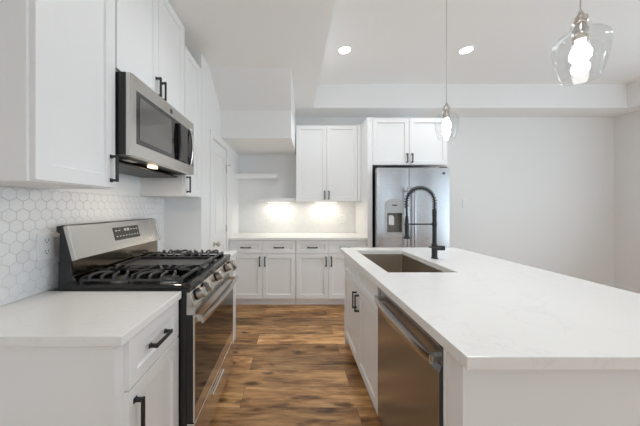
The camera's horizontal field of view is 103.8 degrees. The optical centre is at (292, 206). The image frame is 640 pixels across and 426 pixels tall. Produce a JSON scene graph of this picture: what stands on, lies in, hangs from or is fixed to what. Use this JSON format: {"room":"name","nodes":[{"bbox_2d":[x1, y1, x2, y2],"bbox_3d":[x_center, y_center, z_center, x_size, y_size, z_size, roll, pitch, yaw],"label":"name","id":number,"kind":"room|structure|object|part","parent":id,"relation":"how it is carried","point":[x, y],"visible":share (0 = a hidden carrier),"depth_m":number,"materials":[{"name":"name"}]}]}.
{"room":"kitchen","nodes":[
{"label":"kitchen","id":0,"kind":"room"},
{"bbox_2d":[2,173,160,290],"bbox_3d":[-1.250,-0.050,-0.025,0.100,2.740,8.150,0,0,0],"label":"wall","id":1,"kind":"structure","parent":0,"point":[130,185],"depth_m":1.76,"materials":[{"name":"white paint"}]},
{"bbox_2d":[0,0,118,188],"bbox_3d":[-1.008,-0.752,1.008,0.382,1.332,0.384,0,0,0],"label":"upper cabinet","id":2,"kind":"object","parent":1,"relation":"attached to","point":[57,57],"visible":1,"depth_m":0.92,"materials":[{"name":"white paint"}]},
{"bbox_3d":[-0.834,-0.180,1.168,0.033,0.129,0.018,0,0,0],"label":"handle","id":3,"kind":"part","parent":2,"relation":"part of","materials":[{"name":"black metal"}]},
{"bbox_2d":[0,186,164,305],"bbox_3d":[-1.195,0.160,1.552,0.008,0.488,1.534,0,0,0],"label":"tile backsplash","id":4,"kind":"structure","parent":1,"relation":"attached to","point":[25,213],"depth_m":1.19,"materials":[{"name":"white tile"}]},
{"bbox_2d":[36,232,53,260],"bbox_3d":[-1.184,0.188,1.198,0.011,0.126,0.080,0,0,0],"label":"wall outlet","id":5,"kind":"object","parent":4,"relation":"attached to","point":[44,241],"visible":1,"depth_m":1.19,"materials":[{"name":"white plastic"}]},
{"bbox_2d":[43,238,49,243],"bbox_3d":[-1.180,0.162,1.198,0.002,0.028,0.034,0,0,0],"label":"socket","id":6,"kind":"object","parent":5,"relation":"attached to","point":[45,240],"depth_m":1.20,"materials":[{"name":"grey plastic"}]},
{"bbox_2d":[43,248,49,254],"bbox_3d":[-1.180,0.214,1.198,0.002,0.028,0.034,0,0,0],"label":"socket","id":7,"kind":"object","parent":5,"relation":"attached to","point":[46,251],"depth_m":1.20,"materials":[{"name":"grey plastic"}]},
{"bbox_2d":[115,0,183,115],"bbox_3d":[-1.008,-1.042,1.583,0.382,0.753,0.760,0,0,0],"label":"upper cabinet","id":8,"kind":"object","parent":1,"relation":"attached to","point":[149,34],"visible":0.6,"depth_m":1.52,"materials":[{"name":"white paint"}]},
{"bbox_3d":[-0.860,-1.039,1.394,0.020,0.734,0.374,0,0,0],"label":"door","id":9,"kind":"part","parent":8,"relation":"part of","materials":[{"name":"white paint"}]},
{"bbox_2d":[115,72,193,177],"bbox_3d":[-0.973,-0.441,1.583,0.450,0.426,0.755,0,0,0],"label":"microwave","id":10,"kind":"object","parent":8,"relation":"attached to","point":[153,139],"visible":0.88,"depth_m":1.39,"materials":[{"name":"silver metal"}]},
{"bbox_3d":[-1.035,-0.233,1.583,0.270,0.010,0.735,0,0,0],"label":"plate","id":11,"kind":"part","parent":10,"relation":"part of","materials":[{"name":"black"}]},
{"bbox_3d":[-0.778,-0.448,1.435,0.002,0.218,0.331,0,0,0],"label":"glass","id":12,"kind":"part","parent":10,"relation":"part of","materials":[{"name":"grey glass"}]},
{"bbox_3d":[-0.767,-0.447,1.885,0.038,0.285,0.020,0,0,0],"label":"handle","id":13,"kind":"part","parent":10,"relation":"part of","materials":[{"name":"silver metal"}]},
{"bbox_3d":[-0.834,-0.745,1.553,0.033,0.124,0.018,0,0,0],"label":"handle","id":14,"kind":"part","parent":8,"relation":"part of","materials":[{"name":"black metal"}]},
{"bbox_3d":[-0.834,-0.745,1.613,0.033,0.124,0.018,0,0,0],"label":"handle","id":15,"kind":"part","parent":8,"relation":"part of","materials":[{"name":"black metal"}]},
{"bbox_3d":[-0.860,-1.039,1.773,0.020,0.734,0.372,0,0,0],"label":"door","id":16,"kind":"part","parent":8,"relation":"part of","materials":[{"name":"white paint"}]},
{"bbox_2d":[141,46,200,197],"bbox_3d":[-1.008,-0.683,2.143,0.382,1.194,0.353,0,0,0],"label":"upper cabinet","id":17,"kind":"object","parent":1,"relation":"attached to","point":[183,186],"visible":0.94,"depth_m":2.08,"materials":[{"name":"white paint"}]},
{"bbox_3d":[-0.834,-0.180,1.999,0.033,0.134,0.018,0,0,0],"label":"handle","id":18,"kind":"part","parent":17,"relation":"part of","materials":[{"name":"black metal"}]},
{"bbox_3d":[-0.860,-0.681,2.127,0.020,1.181,0.311,0,0,0],"label":"door","id":19,"kind":"part","parent":17,"relation":"part of","materials":[{"name":"white paint"}]},
{"bbox_2d":[164,54,238,250],"bbox_3d":[-1.025,-0.050,3.135,0.350,2.740,1.630,0,0,0],"label":"wall","id":20,"kind":"structure","parent":0,"point":[187,220],"depth_m":2.40,"materials":[{"name":"white paint"}]},
{"bbox_2d":[210,129,228,250],"bbox_3d":[-0.843,0.260,2.905,0.014,2.120,0.700,0,0,0],"label":"trim","id":21,"kind":"structure","parent":20,"relation":"attached to","point":[213,135],"depth_m":2.68,"materials":[{"name":"white paint"}]},
{"bbox_2d":[213,140,230,250],"bbox_3d":[-0.837,0.295,2.914,0.105,2.029,0.560,0,0,0],"label":"door","id":22,"kind":"structure","parent":20,"relation":"in","point":[219,154],"depth_m":2.92,"materials":[{"name":"white paint"}]},
{"bbox_2d":[210,68,294,154],"bbox_3d":[-0.408,-1.120,3.250,0.883,0.600,1.400,0,0,0],"label":"ceiling soffit","id":23,"kind":"structure","parent":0,"point":[257,105],"depth_m":2.93,"materials":[{"name":"white paint"}]},
{"bbox_2d":[209,304,380,425],"bbox_3d":[1.935,1.345,-0.025,6.470,0.050,8.150,0,0,0],"label":"floor","id":24,"kind":"structure","parent":0,"point":[293,365],"depth_m":1.99,"materials":[{"name":"brown wood"}]},
{"bbox_2d":[0,300,178,425],"bbox_3d":[-0.857,0.879,1.000,0.684,0.881,0.407,0,0,0],"label":"base cabinet","id":25,"kind":"object","parent":24,"relation":"on","point":[135,383],"visible":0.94,"depth_m":0.80,"materials":[{"name":"white paint"}]},
{"bbox_2d":[0,291,180,346],"bbox_3d":[-0.867,0.422,0.993,0.662,0.034,0.422,0,0,0],"label":"countertop","id":26,"kind":"structure","parent":25,"relation":"on","point":[46,318],"depth_m":0.93,"materials":[{"name":"stone"}]},
{"bbox_3d":[-0.531,0.730,0.866,0.033,0.144,0.018,0,0,0],"label":"handle","id":27,"kind":"part","parent":25,"relation":"part of","materials":[{"name":"black metal"}]},
{"bbox_3d":[-0.558,0.530,1.017,0.020,0.169,0.362,0,0,0],"label":"drawer","id":28,"kind":"part","parent":25,"relation":"part of","materials":[{"name":"white paint"}]},
{"bbox_3d":[-0.558,0.917,1.017,0.020,0.591,0.362,0,0,0],"label":"door","id":29,"kind":"part","parent":25,"relation":"part of","materials":[{"name":"white paint"}]},
{"bbox_3d":[-0.531,0.530,1.012,0.033,0.018,0.129,0,0,0],"label":"handle","id":30,"kind":"part","parent":25,"relation":"part of","materials":[{"name":"black metal"}]},
{"bbox_2d":[56,218,237,425],"bbox_3d":[-0.780,0.704,1.597,0.730,1.232,0.782,0,0,0],"label":"gas range","id":31,"kind":"object","parent":24,"relation":"on","point":[205,281],"visible":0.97,"depth_m":1.36,"materials":[{"name":"silver metal"}]},
{"bbox_3d":[-1.074,0.314,1.597,0.004,0.103,0.764,0,0,0],"label":"panel","id":32,"kind":"part","parent":31,"relation":"part of","materials":[{"name":"silver metal"}]},
{"bbox_2d":[60,254,230,292],"bbox_3d":[-0.812,0.395,1.597,0.635,0.041,0.778,0,0,0],"label":"cooktop","id":33,"kind":"object","parent":31,"relation":"in","point":[197,279],"depth_m":1.29,"materials":[{"name":"black metal"}]},
{"bbox_3d":[-0.466,0.437,1.275,0.051,0.060,0.055,0,0,0],"label":"knob","id":34,"kind":"part","parent":31,"relation":"part of","materials":[{"name":"grey metal"}]},
{"bbox_3d":[-0.466,0.437,1.380,0.051,0.060,0.055,0,0,0],"label":"knob","id":35,"kind":"part","parent":31,"relation":"part of","materials":[{"name":"grey metal"}]},
{"bbox_3d":[-0.494,0.502,1.597,0.041,0.043,0.774,0,0,0],"label":"vent panel","id":36,"kind":"part","parent":31,"relation":"part of","materials":[{"name":"silver metal"}]},
{"bbox_3d":[-0.495,1.149,1.597,0.039,0.193,0.772,0,0,0],"label":"storage drawer","id":37,"kind":"part","parent":31,"relation":"part of","materials":[{"name":"silver metal"}]},
{"bbox_3d":[-0.495,0.448,1.597,0.040,0.065,0.774,0,0,0],"label":"control panel","id":38,"kind":"part","parent":31,"relation":"part of","materials":[{"name":"silver metal"}]},
{"bbox_3d":[-0.480,0.785,1.597,0.008,0.520,0.772,0,0,0],"label":"oven door","id":39,"kind":"part","parent":31,"relation":"part of","materials":[{"name":"silver metal"}]},
{"bbox_3d":[-0.446,0.552,1.597,0.061,0.030,0.752,0,0,0],"label":"handle","id":40,"kind":"part","parent":31,"relation":"part of","materials":[{"name":"silver metal"}]},
{"bbox_3d":[-0.471,1.111,1.585,0.010,0.027,0.230,0,0,0],"label":"drawer pull","id":41,"kind":"part","parent":31,"relation":"part of","materials":[{"name":"silver metal"}]},
{"bbox_3d":[-0.466,0.437,1.597,0.051,0.060,0.055,0,0,0],"label":"knob","id":42,"kind":"part","parent":31,"relation":"part of","materials":[{"name":"grey metal"}]},
{"bbox_3d":[-0.466,0.437,1.815,0.051,0.060,0.055,0,0,0],"label":"knob","id":43,"kind":"part","parent":31,"relation":"part of","materials":[{"name":"grey metal"}]},
{"bbox_3d":[-0.466,0.437,1.920,0.051,0.060,0.055,0,0,0],"label":"knob","id":44,"kind":"part","parent":31,"relation":"part of","materials":[{"name":"grey metal"}]},
{"bbox_2d":[230,255,236,342],"bbox_3d":[-0.848,0.879,2.155,0.702,0.881,0.327,0,0,0],"label":"base cabinet","id":45,"kind":"object","parent":24,"relation":"on","point":[234,257],"visible":0.14,"depth_m":2.27,"materials":[{"name":"white paint"}]},
{"bbox_2d":[166,251,236,259],"bbox_3d":[-0.859,0.422,2.154,0.678,0.034,0.328,0,0,0],"label":"countertop","id":46,"kind":"structure","parent":45,"relation":"on","point":[232,253],"depth_m":2.23,"materials":[{"name":"stone"}]},
{"bbox_3d":[-0.540,0.530,2.155,0.020,0.169,0.318,0,0,0],"label":"drawer","id":47,"kind":"part","parent":45,"relation":"part of","materials":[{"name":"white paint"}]},
{"bbox_3d":[-0.540,0.917,2.155,0.020,0.591,0.318,0,0,0],"label":"door","id":48,"kind":"part","parent":45,"relation":"part of","materials":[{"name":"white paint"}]},
{"bbox_2d":[229,240,295,303],"bbox_3d":[-0.406,0.879,3.610,0.886,0.881,0.676,0,0,0],"label":"base cabinet","id":49,"kind":"object","parent":24,"relation":"on","point":[266,269],"visible":0.95,"depth_m":3.32,"materials":[{"name":"white paint"}]},
{"bbox_3d":[-0.625,0.530,3.315,0.436,0.169,0.020,0,0,0],"label":"drawer","id":50,"kind":"part","parent":49,"relation":"part of","materials":[{"name":"white paint"}]},
{"bbox_3d":[-0.625,0.917,3.315,0.436,0.591,0.020,0,0,0],"label":"door","id":51,"kind":"part","parent":49,"relation":"part of","materials":[{"name":"white paint"}]},
{"bbox_3d":[-0.185,0.530,3.315,0.436,0.169,0.020,0,0,0],"label":"drawer","id":52,"kind":"part","parent":49,"relation":"part of","materials":[{"name":"white paint"}]},
{"bbox_3d":[-0.185,0.917,3.315,0.436,0.591,0.020,0,0,0],"label":"door","id":53,"kind":"part","parent":49,"relation":"part of","materials":[{"name":"white paint"}]},
{"bbox_2d":[296,240,366,303],"bbox_3d":[0.508,0.879,3.610,0.939,0.881,0.676,0,0,0],"label":"base cabinet","id":54,"kind":"object","parent":24,"relation":"on","point":[320,271],"visible":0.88,"depth_m":3.32,"materials":[{"name":"white paint"}]},
{"bbox_2d":[229,233,366,239],"bbox_3d":[0.065,0.422,3.617,1.826,0.034,0.664,0,0,0],"label":"countertop","id":55,"kind":"structure","parent":54,"relation":"on","point":[240,236],"depth_m":3.43,"materials":[{"name":"stone"}]},
{"bbox_3d":[0.256,0.530,3.315,0.425,0.169,0.020,0,0,0],"label":"drawer","id":56,"kind":"part","parent":54,"relation":"part of","materials":[{"name":"white paint"}]},
{"bbox_3d":[0.256,0.917,3.315,0.425,0.591,0.020,0,0,0],"label":"door","id":57,"kind":"part","parent":54,"relation":"part of","materials":[{"name":"white paint"}]},
{"bbox_3d":[0.685,0.917,3.315,0.426,0.591,0.020,0,0,0],"label":"door","id":58,"kind":"part","parent":54,"relation":"part of","materials":[{"name":"white paint"}]},
{"bbox_3d":[0.685,0.530,3.315,0.426,0.169,0.020,0,0,0],"label":"drawer","id":59,"kind":"part","parent":54,"relation":"part of","materials":[{"name":"white paint"}]},
{"bbox_2d":[344,255,379,414],"bbox_3d":[0.794,0.881,1.926,0.671,0.878,0.948,0,0,0],"label":"base cabinet","id":60,"kind":"object","parent":24,"relation":"on","point":[360,307],"visible":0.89,"depth_m":1.78,"materials":[{"name":"white paint"}]},
{"bbox_3d":[0.502,0.532,2.151,0.020,0.165,0.489,0,0,0],"label":"false drawer","id":61,"kind":"part","parent":60,"relation":"part of","materials":[{"name":"white paint"}]},
{"bbox_3d":[0.502,0.917,2.151,0.020,0.591,0.489,0,0,0],"label":"door","id":62,"kind":"part","parent":60,"relation":"part of","materials":[{"name":"white paint"}]},
{"bbox_3d":[0.475,0.720,1.940,0.033,0.134,0.018,0,0,0],"label":"handle","id":63,"kind":"part","parent":60,"relation":"part of","materials":[{"name":"black metal"}]},
{"bbox_3d":[0.475,0.720,1.870,0.033,0.134,0.018,0,0,0],"label":"handle","id":64,"kind":"part","parent":60,"relation":"part of","materials":[{"name":"black metal"}]},
{"bbox_3d":[0.502,0.917,1.679,0.020,0.591,0.447,0,0,0],"label":"door","id":65,"kind":"part","parent":60,"relation":"part of","materials":[{"name":"white paint"}]},
{"bbox_3d":[0.502,0.532,1.679,0.020,0.165,0.447,0,0,0],"label":"false drawer","id":66,"kind":"part","parent":60,"relation":"part of","materials":[{"name":"white paint"}]},
{"bbox_2d":[355,117,371,247],"bbox_3d":[1.012,0.070,3.617,0.064,2.500,0.664,0,0,0],"label":"panel","id":67,"kind":"object","parent":24,"relation":"on","point":[363,208],"visible":0.36,"depth_m":3.33,"materials":[{"name":"white paint"}]},
{"bbox_2d":[374,287,442,425],"bbox_3d":[0.765,0.886,1.140,0.649,0.868,0.608,0,0,0],"label":"dishwasher","id":68,"kind":"object","parent":24,"relation":"on","point":[410,360],"visible":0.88,"depth_m":1.08,"materials":[{"name":"silver metal"}]},
{"bbox_3d":[0.471,0.521,1.141,0.060,0.036,0.582,0,0,0],"label":"handle","id":69,"kind":"part","parent":68,"relation":"part of","materials":[{"name":"silver metal"}]},
{"bbox_2d":[372,167,448,247],"bbox_3d":[1.520,0.404,3.502,0.916,1.832,0.835,0,0,0],"label":"refrigerator","id":70,"kind":"object","parent":24,"relation":"on","point":[390,186],"visible":0.49,"depth_m":3.15,"materials":[{"name":"silver metal"}]},
{"bbox_3d":[1.263,0.383,3.188,0.402,1.755,0.075,0,0,0],"label":"door","id":71,"kind":"part","parent":70,"relation":"part of","materials":[{"name":"silver metal"}]},
{"bbox_3d":[1.278,0.130,3.149,0.239,0.470,0.014,0,0,0],"label":"dispenser frame","id":72,"kind":"part","parent":70,"relation":"part of","materials":[{"name":"grey"}]},
{"bbox_3d":[1.428,0.260,3.122,0.026,1.027,0.073,0,0,0],"label":"handle","id":73,"kind":"part","parent":70,"relation":"part of","materials":[{"name":"silver metal"}]},
{"bbox_3d":[1.513,0.260,3.122,0.026,1.027,0.073,0,0,0],"label":"handle","id":74,"kind":"part","parent":70,"relation":"part of","materials":[{"name":"silver metal"}]},
{"bbox_3d":[1.725,0.383,3.188,0.506,1.755,0.075,0,0,0],"label":"door","id":75,"kind":"part","parent":70,"relation":"part of","materials":[{"name":"silver metal"}]},
{"bbox_2d":[345,336,639,425],"bbox_3d":[0.826,0.881,1.573,0.668,0.878,1.692,0,0,0],"label":"kitchen island","id":76,"kind":"object","parent":24,"relation":"on","point":[470,397],"visible":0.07,"depth_m":0.73,"materials":[{"name":"white paint"}]},
{"bbox_2d":[340,248,639,369],"bbox_3d":[1.046,0.423,1.588,1.149,0.037,1.824,0,0,0],"label":"island countertop","id":77,"kind":"structure","parent":76,"relation":"on","point":[488,312],"depth_m":0.97,"materials":[{"name":"stone"}]},
{"bbox_2d":[362,254,441,271],"bbox_3d":[0.806,0.544,1.948,0.492,0.204,0.855,0,0,0],"label":"sink","id":78,"kind":"object","parent":77,"relation":"in","point":[388,262],"visible":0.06,"depth_m":2.35,"materials":[{"name":"silver metal"}]},
{"bbox_2d":[403,186,444,258],"bbox_3d":[1.027,0.118,1.956,0.312,0.573,0.082,0,0,0],"label":"kitchen faucet","id":79,"kind":"object","parent":77,"relation":"on","point":[435,247],"visible":1,"depth_m":1.96,"materials":[{"name":"black metal"}]},
{"bbox_3d":[1.004,0.135,1.970,0.260,0.030,0.047,0,0,0],"label":"holder arm","id":80,"kind":"part","parent":79,"relation":"part of","materials":[{"name":"black metal"}]},
{"bbox_3d":[1.112,0.320,1.954,0.143,0.038,0.063,0,0,-7],"label":"lever","id":81,"kind":"part","parent":79,"relation":"part of","materials":[{"name":"black metal"}]},
{"bbox_3d":[0.827,0.881,0.763,0.666,0.878,0.073,0,0,0],"label":"panel","id":82,"kind":"part","parent":76,"relation":"part of","materials":[{"name":"white paint"}]},
{"bbox_2d":[168,0,639,116],"bbox_3d":[1.935,-1.640,-0.025,6.470,0.440,8.150,0,0,0],"label":"ceiling","id":83,"kind":"structure","parent":0,"point":[395,66],"depth_m":2.71,"materials":[{"name":"white paint"}]},
{"bbox_2d":[337,45,352,54],"bbox_3d":[0.580,-1.757,2.800,0.176,0.006,0.176,0,0,0],"label":"recessed light","id":84,"kind":"object","parent":83,"relation":"in","point":[344,49],"visible":1,"depth_m":2.79,"materials":[{"name":"white paint"}]},
{"bbox_2d":[442,0,457,135],"bbox_3d":[1.050,-1.111,1.710,0.148,1.297,0.148,0,0,28],"label":"pendant light","id":85,"kind":"object","parent":83,"relation":"hanging from","point":[446,125],"visible":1,"depth_m":1.70,"materials":[{"name":"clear glass"}]},
{"bbox_2d":[443,103,449,118],"bbox_3d":[1.050,-0.659,1.710,0.042,0.108,0.042,0,0,0],"label":"socket","id":86,"kind":"object","parent":85,"relation":"attached to","point":[446,114],"depth_m":1.70,"materials":[{"name":"grey metal"}]},
{"bbox_3d":[1.050,-1.223,1.710,0.004,1.026,0.004,0,0,0],"label":"cord","id":87,"kind":"part","parent":85,"relation":"part of","materials":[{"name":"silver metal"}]},
{"bbox_3d":[1.050,-0.545,1.710,0.058,0.120,0.058,0,0,0],"label":"bulb","id":88,"kind":"part","parent":85,"relation":"part of","materials":[{"name":"white glass"}]},
{"bbox_2d":[457,45,475,54],"bbox_3d":[1.940,-1.757,2.800,0.176,0.006,0.176,0,0,0],"label":"recessed light","id":89,"kind":"object","parent":83,"relation":"in","point":[467,49],"visible":1,"depth_m":2.79,"materials":[{"name":"white paint"}]},
{"bbox_2d":[551,0,611,82],"bbox_3d":[1.046,-1.111,0.910,0.148,1.297,0.148,0,0,28],"label":"pendant light","id":90,"kind":"object","parent":83,"relation":"hanging from","point":[579,56],"visible":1,"depth_m":0.90,"materials":[{"name":"clear glass"}]},
{"bbox_2d":[572,10,588,43],"bbox_3d":[1.046,-0.659,0.910,0.042,0.108,0.042,0,0,0],"label":"socket","id":91,"kind":"object","parent":90,"relation":"attached to","point":[580,33],"depth_m":0.90,"materials":[{"name":"grey metal"}]},
{"bbox_3d":[1.046,-0.545,0.910,0.058,0.120,0.058,0,0,0],"label":"bulb","id":92,"kind":"part","parent":90,"relation":"part of","materials":[{"name":"white glass"}]},
{"bbox_2d":[239,117,613,283],"bbox_3d":[1.935,-0.050,4.000,6.270,2.740,0.100,0,0,0],"label":"wall","id":93,"kind":"structure","parent":0,"point":[539,191],"depth_m":3.95,"materials":[{"name":"white paint"}]},
{"bbox_2d":[235,174,277,179],"bbox_3d":[-0.540,-0.459,3.804,0.616,0.053,0.288,0,0,0],"label":"floating shelf","id":94,"kind":"object","parent":93,"relation":"attached to","point":[238,176],"visible":1,"depth_m":3.66,"materials":[{"name":"white paint"}]},
{"bbox_2d":[257,198,295,201],"bbox_3d":[-0.244,-0.106,3.804,0.571,0.043,0.288,0,0,0],"label":"floating shelf","id":95,"kind":"object","parent":93,"relation":"attached to","point":[258,199],"visible":0.98,"depth_m":3.66,"materials":[{"name":"white paint"}]},
{"bbox_2d":[267,201,289,202],"bbox_3d":[-0.220,-0.077,3.800,0.340,0.016,0.050,0,0,0],"label":"strip light","id":96,"kind":"object","parent":95,"relation":"attached to","point":[267,201],"visible":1,"depth_m":3.77,"materials":[{"name":"white plastic"}]},
{"bbox_2d":[239,202,354,232],"bbox_3d":[0.065,0.160,3.945,1.826,0.488,0.008,0,0,0],"label":"tile backsplash","id":97,"kind":"structure","parent":93,"relation":"attached to","point":[291,217],"depth_m":3.94,"materials":[{"name":"white tile"}]},
{"bbox_2d":[267,214,271,221],"bbox_3d":[-0.370,0.180,3.934,0.080,0.126,0.011,0,0,0],"label":"wall outlet","id":98,"kind":"object","parent":97,"relation":"attached to","point":[269,216],"visible":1,"depth_m":3.93,"materials":[{"name":"white plastic"}]},
{"bbox_2d":[340,214,344,221],"bbox_3d":[0.775,0.180,3.934,0.080,0.126,0.011,0,0,0],"label":"wall outlet","id":99,"kind":"object","parent":97,"relation":"attached to","point":[342,216],"visible":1,"depth_m":3.93,"materials":[{"name":"white plastic"}]},
{"bbox_2d":[296,125,360,201],"bbox_3d":[0.510,-0.633,3.758,0.935,1.094,0.382,0,0,0],"label":"upper cabinet","id":100,"kind":"object","parent":93,"relation":"attached to","point":[328,158],"visible":1,"depth_m":3.61,"materials":[{"name":"white paint"}]},
{"bbox_3d":[0.265,-0.633,3.610,0.434,1.084,0.020,0,0,0],"label":"door","id":101,"kind":"part","parent":100,"relation":"part of","materials":[{"name":"white paint"}]},
{"bbox_3d":[0.706,-0.633,3.610,0.436,1.084,0.020,0,0,0],"label":"door","id":102,"kind":"part","parent":100,"relation":"part of","materials":[{"name":"white paint"}]},
{"bbox_2d":[372,118,446,170],"bbox_3d":[1.546,-0.868,3.610,0.998,0.625,0.676,0,0,0],"label":"upper cabinet","id":103,"kind":"object","parent":93,"relation":"attached to","point":[396,142],"visible":0.94,"depth_m":3.32,"materials":[{"name":"white paint"}]},
{"bbox_3d":[1.294,-0.868,3.315,0.483,0.615,0.020,0,0,0],"label":"door","id":104,"kind":"part","parent":103,"relation":"part of","materials":[{"name":"white paint"}]},
{"bbox_3d":[1.790,-0.868,3.315,0.499,0.615,0.020,0,0,0],"label":"door","id":105,"kind":"part","parent":103,"relation":"part of","materials":[{"name":"white paint"}]},
{"bbox_2d":[462,199,467,206],"bbox_3d":[2.715,-0.060,3.943,0.080,0.126,0.012,0,0,0],"label":"light switch","id":106,"kind":"object","parent":93,"relation":"attached to","point":[464,201],"visible":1,"depth_m":3.94,"materials":[{"name":"white plastic"}]},
{"bbox_2d":[614,110,639,289],"bbox_3d":[5.120,-0.050,-0.025,0.100,2.740,8.150,0,0,0],"label":"wall","id":107,"kind":"structure","parent":0,"point":[626,126],"depth_m":3.80,"materials":[{"name":"white paint"}]},
{"bbox_2d":[614,284,639,293],"bbox_3d":[5.063,1.270,3.075,0.014,0.100,1.750,0,0,0],"label":"baseboard","id":108,"kind":"structure","parent":107,"relation":"attached to","point":[615,286],"depth_m":3.78,"materials":[{"name":"white paint"}]}
]}

